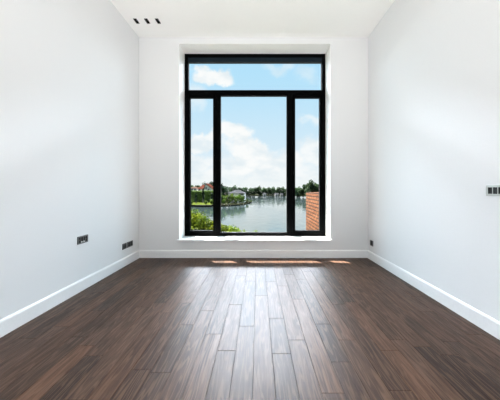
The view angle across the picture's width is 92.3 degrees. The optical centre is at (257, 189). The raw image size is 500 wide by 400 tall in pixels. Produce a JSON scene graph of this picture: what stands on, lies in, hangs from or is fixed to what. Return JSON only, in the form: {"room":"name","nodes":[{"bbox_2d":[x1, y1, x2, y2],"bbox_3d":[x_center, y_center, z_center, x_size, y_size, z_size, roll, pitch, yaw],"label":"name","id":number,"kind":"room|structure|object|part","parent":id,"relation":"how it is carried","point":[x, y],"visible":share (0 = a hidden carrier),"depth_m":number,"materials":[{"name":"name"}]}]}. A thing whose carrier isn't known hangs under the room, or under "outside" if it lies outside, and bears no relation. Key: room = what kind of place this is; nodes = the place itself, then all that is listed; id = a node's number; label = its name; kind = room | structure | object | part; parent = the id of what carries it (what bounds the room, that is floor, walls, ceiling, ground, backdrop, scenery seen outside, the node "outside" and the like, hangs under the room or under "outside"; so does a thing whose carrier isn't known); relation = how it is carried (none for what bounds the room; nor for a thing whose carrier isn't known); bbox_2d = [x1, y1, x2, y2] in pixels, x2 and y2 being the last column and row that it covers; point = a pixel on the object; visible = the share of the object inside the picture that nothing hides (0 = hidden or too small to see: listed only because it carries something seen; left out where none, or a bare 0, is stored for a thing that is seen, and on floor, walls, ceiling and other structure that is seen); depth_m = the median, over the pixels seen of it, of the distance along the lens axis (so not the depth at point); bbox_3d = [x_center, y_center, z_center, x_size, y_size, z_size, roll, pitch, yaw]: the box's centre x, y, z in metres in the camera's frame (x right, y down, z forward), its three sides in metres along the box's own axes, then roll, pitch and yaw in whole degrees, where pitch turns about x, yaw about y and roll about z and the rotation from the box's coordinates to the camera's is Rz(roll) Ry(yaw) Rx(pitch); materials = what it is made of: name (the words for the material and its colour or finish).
{"room":"empty living room","nodes":[
{"label":"empty living room","id":0,"kind":"room"},
{"bbox_2d":[0,0,138,319],"bbox_3d":[-2.059,-0.589,0.555,0.250,3.778,7.610,0,0,0],"label":"wall","id":1,"kind":"structure","parent":0,"point":[69,69],"depth_m":2.40,"materials":[{"name":"paint"}]},
{"bbox_2d":[0,250,139,337],"bbox_3d":[-1.926,1.038,0.450,0.016,0.125,6.900,0,0,0],"label":"baseboard","id":2,"kind":"structure","parent":1,"relation":"attached to","point":[17,319],"depth_m":2.30,"materials":[{"name":"paint"}]},
{"bbox_2d":[77,234,87,244],"bbox_3d":[-1.929,0.544,2.643,0.010,0.084,0.154,0,0,0],"label":"double socket","id":3,"kind":"object","parent":1,"relation":"attached to","point":[81,239],"visible":1,"depth_m":2.63,"materials":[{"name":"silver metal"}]},
{"bbox_2d":[127,240,132,247],"bbox_3d":[-1.930,0.813,3.618,0.010,0.082,0.148,0,0,0],"label":"double socket","id":4,"kind":"object","parent":1,"relation":"attached to","point":[130,243],"visible":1,"depth_m":3.62,"materials":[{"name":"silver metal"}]},
{"bbox_2d":[0,258,499,399],"bbox_3d":[-0.073,1.200,0.450,3.722,0.200,6.900,0,0,0],"label":"floor","id":5,"kind":"structure","parent":0,"point":[152,328],"depth_m":1.78,"materials":[{"name":"brown wood"}]},
{"bbox_2d":[110,0,394,37],"bbox_3d":[-0.073,-2.603,0.555,4.222,0.250,7.610,0,0,0],"label":"ceiling","id":6,"kind":"structure","parent":0,"point":[177,18],"depth_m":3.43,"materials":[{"name":"paint"}]},
{"bbox_2d":[139,38,367,249],"bbox_3d":[-0.073,-0.589,4.130,3.722,3.778,0.460,0,0,0],"label":"wall","id":7,"kind":"structure","parent":0,"point":[158,57],"depth_m":3.90,"materials":[{"name":"paint"}]},
{"bbox_2d":[139,250,366,257],"bbox_3d":[-0.073,1.038,3.892,3.690,0.125,0.016,0,0,0],"label":"baseboard","id":8,"kind":"structure","parent":7,"relation":"attached to","point":[142,253],"depth_m":3.88,"materials":[{"name":"paint"}]},
{"bbox_2d":[177,236,331,241],"bbox_3d":[-0.056,0.818,4.027,2.512,0.030,0.315,0,0,0],"label":"window sill","id":9,"kind":"structure","parent":7,"relation":"attached to","point":[185,238],"depth_m":3.89,"materials":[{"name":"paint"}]},
{"bbox_2d":[185,54,324,235],"bbox_3d":[-0.052,-0.784,4.219,2.452,3.175,0.102,0,0,0],"label":"window","id":10,"kind":"structure","parent":7,"relation":"in","point":[291,95],"depth_m":4.18,"materials":[{"name":"metal"}]},
{"bbox_3d":[-0.982,-0.450,4.204,0.497,2.410,0.072,0,0,0],"label":"sash","id":11,"kind":"part","parent":10,"relation":"part of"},
{"bbox_3d":[0.860,-0.450,4.204,0.520,2.410,0.072,0,0,0],"label":"sash","id":12,"kind":"part","parent":10,"relation":"part of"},
{"bbox_2d":[179,44,330,238],"bbox_3d":[-0.052,-0.785,4.129,2.464,3.185,0.462,0,0,0],"label":"trim","id":13,"kind":"structure","parent":7,"relation":"attached to","point":[184,49],"depth_m":4.03,"materials":[{"name":"paint"}]},
{"bbox_2d":[295,186,299,196],"bbox_3d":[28.157,1.490,167.912,6.800,8.245,5.914,0,0,26],"label":"broadleaf tree","id":14,"kind":"object","parent":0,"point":[297,188],"visible":0.61,"depth_m":167.31,"materials":[{"name":"green plant"}]},
{"bbox_2d":[368,0,499,321],"bbox_3d":[1.913,-0.589,0.555,0.250,3.778,7.610,0,0,0],"label":"wall","id":15,"kind":"structure","parent":0,"point":[434,65],"depth_m":2.40,"materials":[{"name":"paint"}]},
{"bbox_2d":[367,250,499,339],"bbox_3d":[1.780,1.038,0.450,0.016,0.125,6.900,0,0,0],"label":"baseboard","id":16,"kind":"structure","parent":15,"relation":"attached to","point":[483,321],"depth_m":2.27,"materials":[{"name":"paint"}]},
{"bbox_2d":[486,185,499,195],"bbox_3d":[1.783,0.004,1.818,0.009,0.078,0.101,0,0,0],"label":"light switch","id":17,"kind":"object","parent":15,"relation":"attached to","point":[491,190],"visible":1,"depth_m":1.82,"materials":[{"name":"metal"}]},
{"label":"outside","id":18,"kind":"structure","parent":0,"visible":0},
{"bbox_3d":[0.000,4.975,15.250,120.000,0.850,21.500,0,0,0],"label":"bank","id":19,"kind":"object","parent":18,"visible":0},
{"bbox_2d":[191,208,210,229],"bbox_3d":[-4.229,2.879,15.499,2.474,3.442,2.242,0,0,-33],"label":"leafy bush","id":20,"kind":"object","parent":19,"relation":"on","point":[193,210],"visible":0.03,"depth_m":15.28,"materials":[{"name":"green plant"}]},
{"bbox_2d":[191,213,212,229],"bbox_3d":[-3.674,3.061,15.179,2.158,3.367,2.505,0,0,40],"label":"leafy bush","id":21,"kind":"object","parent":19,"relation":"on","point":[205,220],"visible":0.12,"depth_m":14.75,"materials":[{"name":"green plant"}]},
{"bbox_2d":[197,220,222,230],"bbox_3d":[-3.083,3.317,14.925,2.204,3.008,1.826,0,0,-9],"label":"leafy bush","id":22,"kind":"object","parent":19,"relation":"on","point":[204,226],"visible":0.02,"depth_m":14.62,"materials":[{"name":"green plant"}]},
{"bbox_2d":[209,224,230,231],"bbox_3d":[-2.519,3.364,14.710,2.498,2.683,1.917,0,0,0],"label":"leafy bush","id":23,"kind":"object","parent":19,"relation":"on","point":[225,227],"visible":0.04,"depth_m":14.68,"materials":[{"name":"green plant"}]},
{"bbox_2d":[221,225,240,231],"bbox_3d":[-1.808,3.409,14.448,2.054,2.606,1.858,0,0,-19],"label":"leafy bush","id":24,"kind":"object","parent":19,"relation":"on","point":[231,226],"visible":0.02,"depth_m":14.42,"materials":[{"name":"green plant"}]},
{"bbox_2d":[306,192,318,229],"bbox_3d":[1.525,2.533,5.680,0.250,4.935,2.640,0,0,0],"label":"brick wall","id":25,"kind":"structure","parent":19,"relation":"on","point":[312,198],"depth_m":6.17,"materials":[{"name":"orange brick"}]},
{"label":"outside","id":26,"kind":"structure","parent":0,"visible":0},
{"bbox_2d":[191,196,305,231],"bbox_3d":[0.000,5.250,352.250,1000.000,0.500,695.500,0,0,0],"label":"water","id":27,"kind":"structure","parent":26,"point":[265,213],"depth_m":48.98,"materials":[{"name":"grey liquid"}]},
{"bbox_2d":[298,184,305,196],"bbox_3d":[31.024,0.457,163.897,7.719,9.060,7.306,0,0,-19],"label":"broadleaf tree","id":28,"kind":"object","parent":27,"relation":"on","point":[301,191],"visible":0.76,"depth_m":163.15,"materials":[{"name":"green plant"}]},
{"bbox_2d":[305,179,317,196],"bbox_3d":[34.922,-0.806,158.148,10.688,12.671,8.352,0,0,-28],"label":"broadleaf tree","id":29,"kind":"object","parent":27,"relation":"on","point":[311,186],"visible":0.7,"depth_m":155.91,"materials":[{"name":"green plant"}]},
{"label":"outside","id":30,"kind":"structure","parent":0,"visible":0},
{"bbox_2d":[227,194,285,195],"bbox_3d":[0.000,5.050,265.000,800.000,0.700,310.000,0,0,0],"label":"ground","id":31,"kind":"structure","parent":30,"point":[248,194],"depth_m":205.09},
{"bbox_2d":[250,187,257,194],"bbox_3d":[-3.501,1.105,208.752,6.264,7.422,7.460,0,0,-27],"label":"broadleaf tree","id":32,"kind":"object","parent":31,"relation":"on","point":[253,191],"visible":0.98,"depth_m":207.41,"materials":[{"name":"green plant"}]},
{"bbox_2d":[260,187,267,194],"bbox_3d":[5.022,1.550,207.017,7.253,8.096,8.340,0,0,34],"label":"broadleaf tree","id":33,"kind":"object","parent":31,"relation":"on","point":[263,189],"visible":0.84,"depth_m":206.40,"materials":[{"name":"green plant"}]},
{"bbox_2d":[270,186,275,194],"bbox_3d":[13.399,0.962,212.472,7.766,8.674,6.068,0,0,-19],"label":"broadleaf tree","id":34,"kind":"object","parent":31,"relation":"on","point":[272,191],"visible":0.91,"depth_m":211.16,"materials":[{"name":"green plant"}]},
{"bbox_2d":[275,187,282,194],"bbox_3d":[17.761,1.003,206.515,7.503,7.626,6.300,0,0,-45],"label":"broadleaf tree","id":35,"kind":"object","parent":31,"relation":"on","point":[278,190],"visible":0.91,"depth_m":204.66,"materials":[{"name":"green plant"}]},
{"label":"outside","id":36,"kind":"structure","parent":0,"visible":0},
{"bbox_2d":[191,201,251,206],"bbox_3d":[-46.200,5.075,110.000,87.600,0.650,80.000,0,0,0],"label":"ground","id":37,"kind":"structure","parent":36,"point":[246,202],"depth_m":84.46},
{"bbox_2d":[191,190,212,201],"bbox_3d":[-22.429,2.513,92.666,13.684,4.806,1.747,0,0,0],"label":"hedge","id":38,"kind":"object","parent":37,"relation":"on","point":[207,196],"visible":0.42,"depth_m":92.15,"materials":[{"name":"green plant"}]},
{"bbox_2d":[191,205,212,206],"bbox_3d":[-18.731,4.825,71.275,11.500,0.750,1.350,0,0,0],"label":"quay","id":39,"kind":"object","parent":37,"relation":"on","point":[191,205],"visible":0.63,"depth_m":71.61,"materials":[{"name":"grey stone"}]},
{"bbox_2d":[192,203,212,204],"bbox_3d":[-21.425,4.740,80.800,14.350,0.280,14.400,0,0,0],"label":"lawn","id":40,"kind":"structure","parent":37,"relation":"on","point":[193,203],"depth_m":76.13,"materials":[{"name":"green plant"}]},
{"bbox_2d":[204,183,212,190],"bbox_3d":[-21.277,0.927,108.500,4.847,7.707,9.600,0,0,0],"label":"house","id":41,"kind":"structure","parent":37,"relation":"on","point":[207,187],"depth_m":104.01,"materials":[{"name":"red tile"}]},
{"bbox_2d":[221,183,225,194],"bbox_3d":[-14.814,0.909,95.940,4.526,7.742,3.812,0,0,-34],"label":"tree","id":42,"kind":"object","parent":37,"relation":"on","point":[223,188],"visible":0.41,"depth_m":95.19,"materials":[{"name":"green plant"}]},
{"bbox_2d":[228,190,245,202],"bbox_3d":[-8.062,2.390,94.000,6.900,4.780,8.900,0,0,0],"label":"house","id":43,"kind":"structure","parent":37,"relation":"on","point":[235,192],"depth_m":90.01,"materials":[{"name":"grey"}]}
]}

